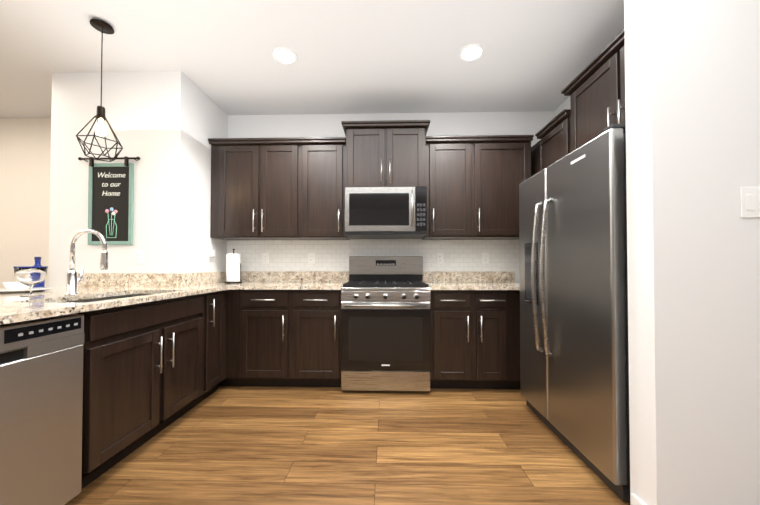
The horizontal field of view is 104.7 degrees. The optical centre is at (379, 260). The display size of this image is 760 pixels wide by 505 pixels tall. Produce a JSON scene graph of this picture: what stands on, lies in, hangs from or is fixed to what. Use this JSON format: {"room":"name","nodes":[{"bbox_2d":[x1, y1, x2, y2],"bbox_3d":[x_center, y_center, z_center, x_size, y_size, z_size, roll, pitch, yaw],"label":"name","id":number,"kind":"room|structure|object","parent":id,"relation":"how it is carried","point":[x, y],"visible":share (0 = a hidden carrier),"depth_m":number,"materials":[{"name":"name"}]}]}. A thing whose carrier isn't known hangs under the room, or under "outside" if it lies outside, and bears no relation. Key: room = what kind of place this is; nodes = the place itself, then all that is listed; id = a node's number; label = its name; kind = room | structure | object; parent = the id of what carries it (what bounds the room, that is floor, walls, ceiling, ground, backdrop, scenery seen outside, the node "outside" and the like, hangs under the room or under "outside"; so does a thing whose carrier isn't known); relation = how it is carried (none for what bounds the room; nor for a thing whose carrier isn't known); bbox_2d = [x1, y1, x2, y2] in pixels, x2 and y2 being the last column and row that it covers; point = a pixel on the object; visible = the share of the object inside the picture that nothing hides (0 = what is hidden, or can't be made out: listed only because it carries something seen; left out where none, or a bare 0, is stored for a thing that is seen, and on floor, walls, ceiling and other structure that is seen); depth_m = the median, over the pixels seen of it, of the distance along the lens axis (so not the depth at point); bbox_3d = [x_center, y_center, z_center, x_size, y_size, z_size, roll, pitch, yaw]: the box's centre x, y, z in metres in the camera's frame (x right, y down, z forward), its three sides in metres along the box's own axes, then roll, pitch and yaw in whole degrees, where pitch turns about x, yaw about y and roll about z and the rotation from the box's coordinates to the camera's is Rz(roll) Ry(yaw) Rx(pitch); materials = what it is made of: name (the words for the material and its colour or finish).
{"room":"kitchen","nodes":[
{"label":"kitchen","id":0,"kind":"room"},
{"bbox_2d":[48,71,227,286],"bbox_3d":[-2.241,-0.236,2.857,1.130,2.750,0.740,0,-1,1],"label":"wall block","id":1,"kind":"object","parent":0,"point":[165,125],"visible":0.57,"depth_m":2.50,"materials":[{"name":"white paint"}]},
{"bbox_2d":[78,156,139,244],"bbox_3d":[-2.271,-0.507,2.469,0.524,0.739,0.043,0,-1,1],"label":"chalkboard sign","id":2,"kind":"object","parent":1,"relation":"attached to","point":[110,218],"visible":0.96,"depth_m":2.48,"materials":[{"name":"chalkboard"},{"name":"teal painted wood"},{"name":"dark bronze"}]},
{"bbox_2d":[98,172,124,195],"bbox_3d":[-2.264,-0.650,2.479,0.238,0.198,0.002,0,-1,1],"label":"lettering","id":3,"kind":"object","parent":2,"relation":"attached to","point":[111,183],"visible":1,"depth_m":2.48,"materials":[{"name":"white paint"}]},
{"bbox_2d":[134,250,142,263],"bbox_3d":[-2.031,-0.032,2.474,0.072,0.115,0.008,0,-1,1],"label":"outlet","id":4,"kind":"object","parent":1,"relation":"attached to","point":[138,257],"visible":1,"depth_m":2.47,"materials":[{"name":"white plastic"}]},
{"bbox_2d":[208,250,214,261],"bbox_3d":[-1.655,-0.051,2.900,0.040,0.115,0.072,0,-1,1],"label":"outlet","id":5,"kind":"object","parent":1,"relation":"attached to","point":[211,254],"visible":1,"depth_m":2.88,"materials":[{"name":"white plastic"}]},
{"bbox_2d":[0,111,553,287],"bbox_3d":[-0.976,-0.231,3.246,8.200,2.750,0.100,0,-1,1],"label":"wall","id":6,"kind":"structure","parent":0,"point":[25,152],"depth_m":3.27,"materials":[{"name":"white paint"}]},
{"bbox_2d":[208,140,299,239],"bbox_3d":[-1.221,-0.701,3.043,0.894,0.944,0.328,0,-1,1],"label":"upper cabinet","id":7,"kind":"object","parent":6,"relation":"attached to","point":[292,188],"depth_m":2.89,"materials":[{"name":"brown wood"}]},
{"bbox_2d":[300,140,349,239],"bbox_3d":[-0.547,-0.701,3.026,0.455,0.944,0.328,0,-1,1],"label":"upper cabinet","id":8,"kind":"object","parent":6,"relation":"attached to","point":[322,194],"depth_m":2.87,"materials":[{"name":"brown wood"}]},
{"bbox_2d":[227,239,519,270],"bbox_3d":[0.102,0.154,3.160,3.538,0.778,0.006,0,-1,1],"label":"tiled wall","id":9,"kind":"structure","parent":6,"relation":"attached to","point":[334,255],"depth_m":3.17,"materials":[{"name":"white tile"}]},
{"bbox_2d":[262,253,268,263],"bbox_3d":[-1.238,-0.026,3.189,0.072,0.115,0.008,0,-1,1],"label":"electrical outlet","id":10,"kind":"object","parent":9,"relation":"attached to","point":[265,258],"visible":1,"depth_m":3.19,"materials":[{"name":"white plastic"}]},
{"bbox_2d":[308,253,314,263],"bbox_3d":[-0.738,-0.027,3.176,0.072,0.115,0.008,0,-1,1],"label":"electrical outlet","id":11,"kind":"object","parent":9,"relation":"attached to","point":[311,258],"visible":1,"depth_m":3.17,"materials":[{"name":"white plastic"}]},
{"bbox_2d":[437,253,442,263],"bbox_3d":[0.652,-0.027,3.142,0.072,0.115,0.008,0,-1,1],"label":"electrical outlet","id":12,"kind":"object","parent":9,"relation":"attached to","point":[439,258],"visible":1,"depth_m":3.14,"materials":[{"name":"white plastic"}]},
{"bbox_2d":[482,253,488,263],"bbox_3d":[1.132,-0.027,3.130,0.072,0.115,0.008,0,-1,1],"label":"electrical outlet","id":13,"kind":"object","parent":9,"relation":"attached to","point":[485,258],"visible":1,"depth_m":3.13,"materials":[{"name":"white plastic"}]},
{"bbox_2d":[344,120,427,191],"bbox_3d":[0.066,-0.997,2.990,0.763,0.614,0.378,0,-1,1],"label":"upper cabinet","id":14,"kind":"object","parent":6,"relation":"attached to","point":[375,155],"depth_m":2.81,"materials":[{"name":"brown wood"}]},
{"bbox_2d":[345,187,426,238],"bbox_3d":[0.065,-0.464,2.922,0.759,0.445,0.487,0,-1,1],"label":"microwave","id":15,"kind":"object","parent":14,"relation":"attached to","point":[385,212],"visible":1,"depth_m":2.72,"materials":[{"name":"grey metal"}]},
{"bbox_2d":[422,136,483,239],"bbox_3d":[0.720,-0.702,2.994,0.533,0.944,0.328,0,-1,1],"label":"upper cabinet","id":16,"kind":"object","parent":6,"relation":"attached to","point":[455,194],"depth_m":2.84,"materials":[{"name":"brown wood"}]},
{"bbox_2d":[484,136,533,239],"bbox_3d":[1.154,-0.702,2.983,0.638,0.944,0.328,0,-1,1],"label":"upper cabinet","id":17,"kind":"object","parent":6,"relation":"attached to","point":[507,159],"depth_m":2.83,"materials":[{"name":"brown wood"}]},
{"bbox_2d":[0,0,623,117],"bbox_3d":[-1.055,-1.682,0.103,8.200,0.060,6.430,0,-1,1],"label":"ceiling","id":18,"kind":"structure","parent":0,"point":[373,56],"depth_m":2.25,"materials":[{"name":"white paint"}]},
{"bbox_2d":[76,19,122,161],"bbox_3d":[-1.898,-1.162,2.002,0.242,0.922,0.211,0,-1,1],"label":"pendant light","id":19,"kind":"object","parent":18,"relation":"hanging from","point":[100,129],"visible":1,"depth_m":1.99,"materials":[{"name":"brown metal"}]},
{"bbox_2d":[272,47,296,64],"bbox_3d":[-0.745,-1.615,2.315,0.190,0.009,0.190,0,-1,1],"label":"recessed light","id":20,"kind":"object","parent":18,"relation":"in","point":[284,55],"visible":1,"depth_m":2.30,"materials":[{"name":"white"}]},
{"bbox_2d":[459,43,484,61],"bbox_3d":[0.720,-1.615,2.278,0.190,0.009,0.190,0,-1,1],"label":"recessed light","id":21,"kind":"object","parent":18,"relation":"in","point":[471,52],"visible":1,"depth_m":2.27,"materials":[{"name":"white"}]},
{"bbox_2d":[65,386,629,504],"bbox_3d":[-1.055,1.127,0.061,8.200,0.060,6.430,0,-1,1],"label":"floor","id":22,"kind":"structure","parent":0,"point":[238,445],"depth_m":1.69,"materials":[{"name":"brown wood"}]},
{"bbox_2d":[0,313,84,504],"bbox_3d":[-1.662,0.672,1.059,0.598,0.880,0.596,0,-1,1],"label":"dishwasher","id":23,"kind":"object","parent":22,"relation":"on","point":[41,385],"visible":0.98,"depth_m":1.18,"materials":[{"name":"grey metal"}]},
{"bbox_2d":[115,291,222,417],"bbox_3d":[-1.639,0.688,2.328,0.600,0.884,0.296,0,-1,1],"label":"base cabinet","id":24,"kind":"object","parent":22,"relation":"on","point":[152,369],"depth_m":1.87,"materials":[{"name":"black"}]},
{"bbox_2d":[0,271,227,324],"bbox_3d":[-1.516,0.163,1.647,0.380,0.144,3.108,0,-1,1],"label":"countertop","id":25,"kind":"structure","parent":24,"relation":"on","point":[16,307],"depth_m":2.02,"materials":[{"name":"beige stone"}]},
{"bbox_2d":[0,282,54,292],"bbox_3d":[-2.453,0.177,1.996,0.330,0.064,0.330,0,-1,1],"label":"plate","id":26,"kind":"object","parent":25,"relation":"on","point":[14,287],"visible":0.94,"depth_m":1.97,"materials":[{"name":"white ceramic"}]},
{"bbox_2d":[13,266,47,295],"bbox_3d":[-2.064,0.118,1.737,0.134,0.174,0.134,0,-1,1],"label":"glass goblet","id":27,"kind":"object","parent":25,"relation":"on","point":[30,276],"visible":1,"depth_m":1.70,"materials":[{"name":"white"}]},
{"bbox_2d":[33,257,44,286],"bbox_3d":[-2.660,0.090,2.283,0.076,0.246,0.076,0,-1,1],"label":"bottle","id":28,"kind":"object","parent":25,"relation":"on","point":[37,260],"visible":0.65,"depth_m":2.27,"materials":[{"name":"blue glass"}]},
{"bbox_2d":[64,229,108,294],"bbox_3d":[-1.784,0.005,1.816,0.251,0.402,0.113,0,-1,1],"label":"faucet","id":29,"kind":"object","parent":25,"relation":"on","point":[73,280],"visible":1,"depth_m":1.78,"materials":[{"name":"silver metal"}]},
{"bbox_2d":[60,294,150,302],"bbox_3d":[-1.613,0.341,1.783,0.420,0.204,0.740,0,-1,1],"label":"undermount sink","id":30,"kind":"object","parent":25,"relation":"in","point":[104,298],"visible":0.02,"depth_m":1.93,"materials":[{"name":"silver metal"}]},
{"bbox_2d":[224,249,241,282],"bbox_3d":[-1.483,0.049,2.984,0.164,0.350,0.164,0,-1,1],"label":"paper towel holder","id":31,"kind":"object","parent":25,"relation":"on","point":[233,267],"visible":1,"depth_m":2.93,"materials":[{"name":"white paper"}]},
{"bbox_2d":[217,290,248,385],"bbox_3d":[-1.412,0.697,2.882,0.518,0.884,0.618,0,-1,1],"label":"base cabinet","id":32,"kind":"object","parent":22,"relation":"on","point":[237,301],"depth_m":2.59,"materials":[{"name":"black wood"}]},
{"bbox_2d":[249,290,292,386],"bbox_3d":[-0.990,0.696,2.871,0.442,0.884,0.618,0,-1,1],"label":"base cabinet","id":33,"kind":"object","parent":22,"relation":"on","point":[283,338],"depth_m":2.57,"materials":[{"name":"black wood"}]},
{"bbox_2d":[293,290,341,386],"bbox_3d":[-0.546,0.696,2.860,0.446,0.884,0.618,0,-1,1],"label":"base cabinet","id":34,"kind":"object","parent":22,"relation":"on","point":[316,313],"depth_m":2.56,"materials":[{"name":"black wood"}]},
{"bbox_2d":[228,271,348,289],"bbox_3d":[-0.805,0.180,2.844,0.963,0.144,0.678,0,-1,1],"label":"countertop","id":35,"kind":"structure","parent":34,"relation":"on","point":[251,280],"depth_m":3.16,"materials":[{"name":"beige stone"}]},
{"bbox_2d":[341,256,430,391],"bbox_3d":[0.061,0.542,2.777,0.763,1.190,0.703,0,-1,1],"label":"gas range","id":36,"kind":"object","parent":22,"relation":"on","point":[385,323],"visible":1,"depth_m":2.49,"materials":[{"name":"grey metal"}]},
{"bbox_2d":[430,290,476,388],"bbox_3d":[0.635,0.696,2.831,0.371,0.884,0.618,0,-1,1],"label":"base cabinet","id":37,"kind":"object","parent":22,"relation":"on","point":[453,313],"depth_m":2.53,"materials":[{"name":"black wood"}]},
{"bbox_2d":[477,290,508,388],"bbox_3d":[0.959,0.696,2.822,0.278,0.884,0.618,0,-1,1],"label":"base cabinet","id":38,"kind":"object","parent":22,"relation":"on","point":[492,305],"depth_m":2.52,"materials":[{"name":"black wood"}]},
{"bbox_2d":[509,290,519,388],"bbox_3d":[1.237,0.696,2.816,0.394,0.884,0.618,0,-1,1],"label":"base cabinet","id":39,"kind":"object","parent":22,"relation":"on","point":[514,295],"depth_m":2.53,"materials":[{"name":"black wood"}]},
{"bbox_2d":[422,272,519,289],"bbox_3d":[0.941,0.180,2.815,0.986,0.144,0.648,0,-1,1],"label":"countertop","id":40,"kind":"structure","parent":39,"relation":"on","point":[436,280],"depth_m":3.11,"materials":[{"name":"beige stone"}]},
{"bbox_2d":[519,124,629,502],"bbox_3d":[1.426,0.242,1.821,0.818,1.762,0.955,0,-1,1],"label":"refrigerator","id":41,"kind":"object","parent":22,"relation":"on","point":[574,370],"visible":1,"depth_m":1.57,"materials":[{"name":"grey metal"}]},
{"bbox_2d":[554,97,570,117],"bbox_3d":[1.899,-0.246,2.214,0.100,2.750,1.820,0,-1,1],"label":"wall","id":42,"kind":"structure","parent":0,"point":[565,104],"depth_m":2.97,"materials":[{"name":"white paint"}]},
{"bbox_2d":[531,145,534,176],"bbox_3d":[1.691,-0.690,2.933,0.348,0.919,0.401,0,-1,1],"label":"upper cabinet","id":43,"kind":"object","parent":42,"relation":"attached to","point":[533,147],"depth_m":2.93,"materials":[{"name":"brown wood"}]},
{"bbox_2d":[535,110,566,173],"bbox_3d":[1.681,-0.708,2.550,0.348,0.944,0.480,0,-1,1],"label":"upper cabinet","id":44,"kind":"object","parent":42,"relation":"attached to","point":[552,146],"depth_m":2.57,"materials":[{"name":"brown wood"}]},
{"bbox_2d":[567,34,625,154],"bbox_3d":[1.663,-1.029,1.818,0.348,0.645,0.985,0,-1,1],"label":"upper cabinet","id":45,"kind":"object","parent":42,"relation":"attached to","point":[594,89],"depth_m":2.01,"materials":[{"name":"brown wood"}]},
{"bbox_2d":[624,0,759,504],"bbox_3d":[2.095,-0.260,1.234,1.960,2.750,0.130,0,-1,1],"label":"wall","id":46,"kind":"structure","parent":0,"point":[692,89],"depth_m":1.19,"materials":[{"name":"white paint"}]},
{"bbox_2d":[632,493,645,504],"bbox_3d":[2.083,1.064,1.198,1.963,0.100,0.123,0,-1,1],"label":"baseboard","id":47,"kind":"structure","parent":46,"relation":"attached to","point":[636,500],"depth_m":1.26,"materials":[{"name":"white"}]},
{"bbox_2d":[740,187,759,217],"bbox_3d":[1.518,-0.236,1.178,0.125,0.125,0.008,0,-1,1],"label":"light switch","id":48,"kind":"object","parent":46,"relation":"attached to","point":[749,202],"visible":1,"depth_m":1.18,"materials":[{"name":"white plastic"}]}
]}

